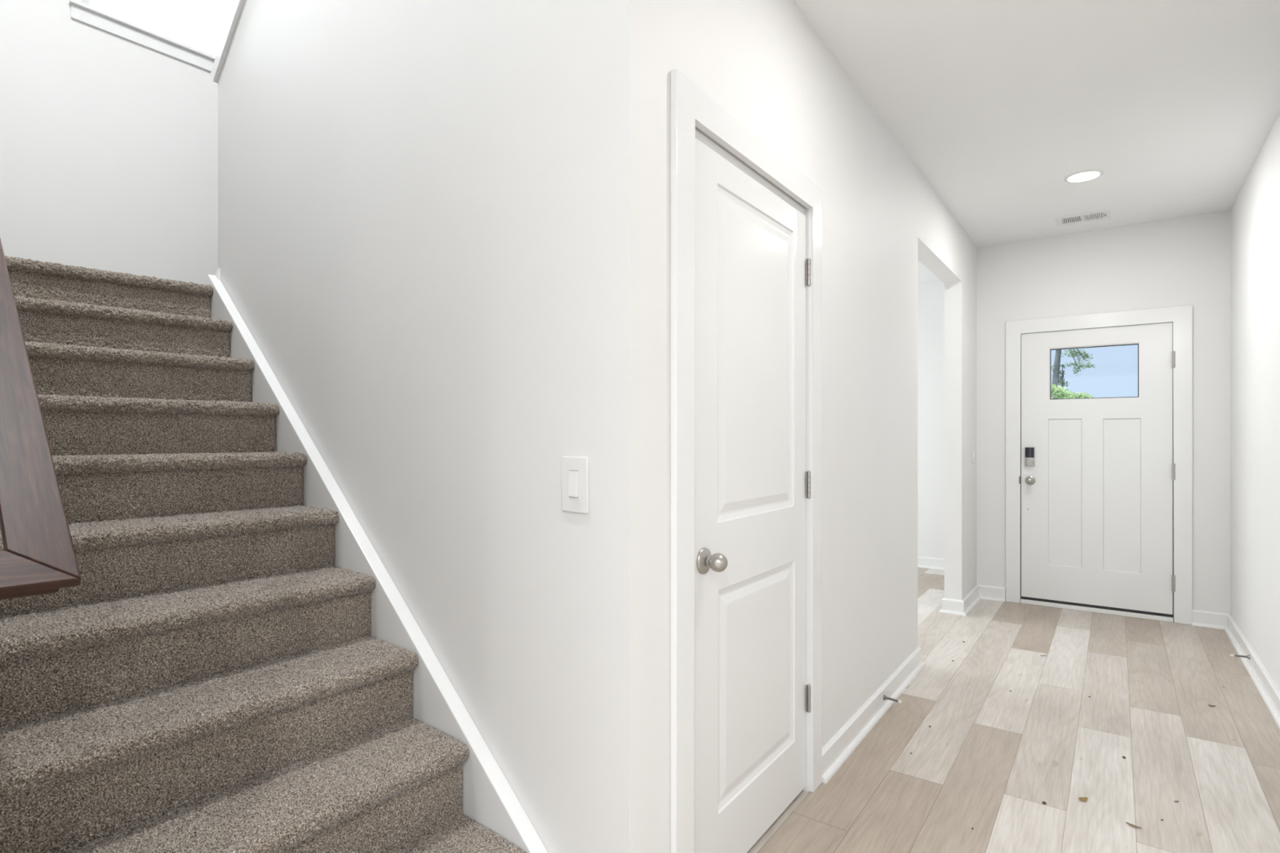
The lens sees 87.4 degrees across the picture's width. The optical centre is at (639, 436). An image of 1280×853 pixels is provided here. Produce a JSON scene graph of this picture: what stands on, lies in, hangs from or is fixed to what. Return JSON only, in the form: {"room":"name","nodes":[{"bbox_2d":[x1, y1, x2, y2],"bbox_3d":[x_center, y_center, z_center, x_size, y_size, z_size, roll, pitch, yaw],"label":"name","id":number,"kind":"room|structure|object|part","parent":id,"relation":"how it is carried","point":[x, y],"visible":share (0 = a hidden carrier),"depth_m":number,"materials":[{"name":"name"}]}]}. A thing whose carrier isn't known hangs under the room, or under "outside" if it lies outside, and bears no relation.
{"room":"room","nodes":[
{"label":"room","id":0,"kind":"room"},
{"bbox_2d":[0,0,217,284],"bbox_3d":[-2.745,-1.360,3.950,0.140,5.200,2.311,0,0,37],"label":"wall","id":1,"kind":"structure","parent":0,"point":[108,142],"depth_m":3.62,"materials":[{"name":"paint"}]},
{"bbox_2d":[68,0,215,71],"bbox_3d":[-2.703,-2.853,3.963,0.161,1.315,1.075,0,0,37],"label":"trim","id":2,"kind":"structure","parent":1,"relation":"in","point":[83,12],"depth_m":3.74,"materials":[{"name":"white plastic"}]},
{"bbox_3d":[-2.741,-2.897,4.000,0.055,1.225,0.965,0,0,37],"label":"sash frame","id":3,"kind":"part","parent":2,"relation":"part of","materials":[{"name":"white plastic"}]},
{"bbox_2d":[217,0,658,852],"bbox_3d":[-0.979,-1.113,2.376,2.620,4.707,0.115,0,0,41],"label":"wall","id":4,"kind":"structure","parent":0,"point":[438,220],"depth_m":1.81,"materials":[{"name":"paint"}]},
{"bbox_2d":[210,0,244,83],"bbox_3d":[-0.990,-2.619,2.385,2.687,1.874,0.151,0,0,41],"label":"trim","id":5,"kind":"structure","parent":4,"relation":"attached to","point":[237,5],"depth_m":3.07,"materials":[{"name":"white wood"}]},
{"bbox_2d":[208,268,548,852],"bbox_3d":[-1.031,0.225,2.315,2.620,2.030,0.044,0,0,41],"label":"trim","id":6,"kind":"structure","parent":4,"relation":"attached to","point":[488,799],"depth_m":2.07,"materials":[{"name":"white wood"}]},
{"bbox_2d":[561,456,588,513],"bbox_3d":[-0.156,0.114,1.584,0.089,0.133,0.012,0,0,41],"label":"light switch","id":7,"kind":"object","parent":4,"relation":"attached to","point":[575,469],"visible":1,"depth_m":1.58,"materials":[{"name":"white plastic"}]},
{"bbox_2d":[658,0,976,852],"bbox_3d":[1.271,-0.106,3.395,0.113,2.692,4.394,0,0,35],"label":"wall","id":8,"kind":"structure","parent":0,"point":[763,62],"depth_m":2.74,"materials":[{"name":"paint"}]},
{"bbox_2d":[670,68,822,852],"bbox_3d":[0.333,0.179,2.024,0.174,2.121,0.973,0,0,35],"label":"door","id":9,"kind":"structure","parent":8,"relation":"in","point":[746,224],"depth_m":1.93,"materials":[{"name":"white wood"}]},
{"bbox_3d":[0.194,0.327,1.738,0.070,0.069,0.069,0,0,35],"label":"knob","id":10,"kind":"part","parent":9,"relation":"part of","materials":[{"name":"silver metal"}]},
{"bbox_2d":[972,445,975,462],"bbox_3d":[2.505,0.135,5.023,0.012,0.130,0.085,0,0,35],"label":"light switch","id":11,"kind":"object","parent":8,"relation":"attached to","point":[973,446],"visible":1,"depth_m":5.00,"materials":[{"name":"white plastic"}]},
{"bbox_2d":[822,646,925,783],"bbox_3d":[1.034,1.190,3.062,0.177,0.100,1.525,0,0,35],"label":"baseboard","id":12,"kind":"structure","parent":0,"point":[845,741],"depth_m":2.83,"materials":[{"name":"white wood"}]},
{"bbox_2d":[883,694,902,703],"bbox_3d":[1.142,1.188,3.023,0.078,0.025,0.025,0,0,35],"label":"door stop","id":13,"kind":"object","parent":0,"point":[885,697],"visible":1,"depth_m":3.02,"materials":[{"name":"silver metal"}]},
{"bbox_2d":[917,280,944,558],"bbox_3d":[0.530,-0.106,5.568,3.811,2.692,3.990,0,0,35],"label":"wall","id":14,"kind":"structure","parent":0,"point":[931,295],"depth_m":6.30,"materials":[{"name":"paint"}]},
{"bbox_2d":[917,555,944,569],"bbox_3d":[1.608,1.190,7.083,3.611,0.100,0.032,0,0,35],"label":"baseboard","id":15,"kind":"structure","parent":14,"relation":"attached to","point":[922,562],"depth_m":6.28,"materials":[{"name":"white wood"}]},
{"bbox_2d":[938,584,1005,616],"bbox_3d":[2.429,1.190,4.875,0.699,0.100,0.199,0,0,-42],"label":"baseboard","id":16,"kind":"structure","parent":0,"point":[948,606],"depth_m":4.89,"materials":[{"name":"white wood"}]},
{"bbox_2d":[746,567,1279,852],"bbox_3d":[0.233,1.240,0.877,9.200,0.001,11.900,0,0,35],"label":"floor","id":17,"kind":"structure","parent":0,"point":[988,758],"depth_m":2.64,"materials":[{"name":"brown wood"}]},
{"bbox_2d":[0,255,525,852],"bbox_3d":[-1.389,-0.668,2.692,3.537,3.817,2.153,0,0,41],"label":"staircase","id":18,"kind":"structure","parent":17,"relation":"on","point":[211,680],"depth_m":1.79,"materials":[{"name":"carpet"}]},
{"bbox_2d":[1078,797,1088,800],"bbox_3d":[1.509,1.235,2.280,0.026,0.008,0.023,0,0,35],"label":"dry leaf","id":19,"kind":"object","parent":17,"relation":"on","point":[1080,798],"visible":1,"depth_m":2.28,"materials":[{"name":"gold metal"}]},
{"bbox_2d":[1125,822,1141,828],"bbox_3d":[1.566,1.236,2.125,0.010,0.006,0.040,0,0,-40],"label":"dry leaf","id":20,"kind":"object","parent":17,"relation":"on","point":[1131,824],"visible":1,"depth_m":2.13,"materials":[{"name":"brown plant"}]},
{"bbox_2d":[793,0,1279,283],"bbox_3d":[0.295,-1.552,0.846,8.900,0.200,11.920,0,0,35],"label":"ceiling","id":21,"kind":"structure","parent":0,"point":[995,103],"depth_m":2.87,"materials":[{"name":"paint"}]},
{"bbox_2d":[1055,208,1109,226],"bbox_3d":[2.936,-1.446,4.444,0.293,0.010,0.202,0,0,35],"label":"ceiling vent","id":22,"kind":"object","parent":21,"relation":"in","point":[1103,214],"visible":1,"depth_m":4.44,"materials":[{"name":"white plastic"}]},
{"bbox_2d":[1063,168,1103,182],"bbox_3d":[2.474,-1.448,3.736,0.184,0.007,0.184,0,0,35],"label":"recessed light","id":23,"kind":"object","parent":21,"relation":"in","point":[1086,175],"visible":1,"depth_m":3.72,"materials":[{"name":"white plastic"}]},
{"bbox_2d":[976,209,1230,613],"bbox_3d":[3.236,-0.106,4.792,1.697,2.692,0.160,0,0,35],"label":"wall","id":24,"kind":"structure","parent":0,"point":[1181,261],"depth_m":4.61,"materials":[{"name":"paint"}]},
{"bbox_2d":[1005,305,1192,625],"bbox_3d":[3.220,0.189,4.760,1.084,2.102,0.232,0,0,35],"label":"door","id":25,"kind":"structure","parent":24,"relation":"in","point":[1099,491],"depth_m":4.69,"materials":[{"name":"wood"}]},
{"bbox_3d":[2.861,0.326,4.915,0.066,0.066,0.070,0,0,35],"label":"knob","id":26,"kind":"part","parent":25,"relation":"part of","materials":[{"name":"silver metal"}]},
{"bbox_2d":[1230,111,1279,690],"bbox_3d":[2.849,-0.106,2.882,0.113,2.692,3.401,0,0,35],"label":"wall","id":27,"kind":"structure","parent":0,"point":[1255,212],"depth_m":3.48,"materials":[{"name":"paint"}]},
{"bbox_2d":[1191,609,1279,728],"bbox_3d":[2.725,1.190,2.971,0.192,0.100,3.401,0,0,35],"label":"baseboard","id":28,"kind":"structure","parent":27,"relation":"attached to","point":[1264,684],"depth_m":3.63,"materials":[{"name":"white wood"}]},
{"bbox_2d":[1230,653,1249,659],"bbox_3d":[3.223,1.180,3.598,0.078,0.025,0.025,0,0,35],"label":"door stop","id":29,"kind":"object","parent":27,"relation":"attached to","point":[1231,655],"visible":1,"depth_m":3.60,"materials":[{"name":"silver metal"}]},
{"bbox_3d":[-2.144,-1.360,1.841,3.804,5.200,0.465,0,0,35],"label":"wall","id":30,"kind":"structure","parent":0,"visible":0},
{"bbox_2d":[0,238,80,599],"bbox_3d":[-1.766,-0.731,1.688,2.488,1.901,0.144,0,0,41],"label":"handrail","id":31,"kind":"object","parent":30,"relation":"attached to","point":[37,557],"visible":1,"depth_m":1.01,"materials":[{"name":"brown wood"}]},
{"label":"outside","id":32,"kind":"structure","parent":0,"visible":0},
{"bbox_3d":[28.078,1.590,39.485,80.000,0.300,83.099,0,0,35],"label":"ground","id":33,"kind":"structure","parent":32,"visible":0},
{"bbox_2d":[1057,364,1068,389],"bbox_3d":[13.348,-0.416,21.176,0.306,3.752,0.352,0,0,-16],"label":"sapling","id":34,"kind":"object","parent":33,"relation":"on","point":[1061,380],"visible":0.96,"depth_m":21.16,"materials":[{"name":"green plant"}]},
{"bbox_2d":[1051,383,1075,399],"bbox_3d":[12.751,-0.095,20.382,1.057,3.082,0.781,0,0,35],"label":"bush","id":35,"kind":"object","parent":33,"relation":"on","point":[1058,392],"visible":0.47,"depth_m":20.24,"materials":[{"name":"green plant"}]},
{"bbox_2d":[1051,348,1096,399],"bbox_3d":[14.471,-3.135,22.068,5.010,9.195,4.909,0,0,35],"label":"tree","id":36,"kind":"object","parent":33,"relation":"on","point":[1058,353],"visible":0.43,"depth_m":21.88,"materials":[{"name":"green plant"}]},
{"bbox_2d":[1071,391,1093,398],"bbox_3d":[13.993,0.010,21.357,1.069,2.870,0.800,0,0,35],"label":"bush","id":37,"kind":"object","parent":33,"relation":"on","point":[1082,395],"visible":0.18,"depth_m":21.19,"materials":[{"name":"green plant"}]}
]}

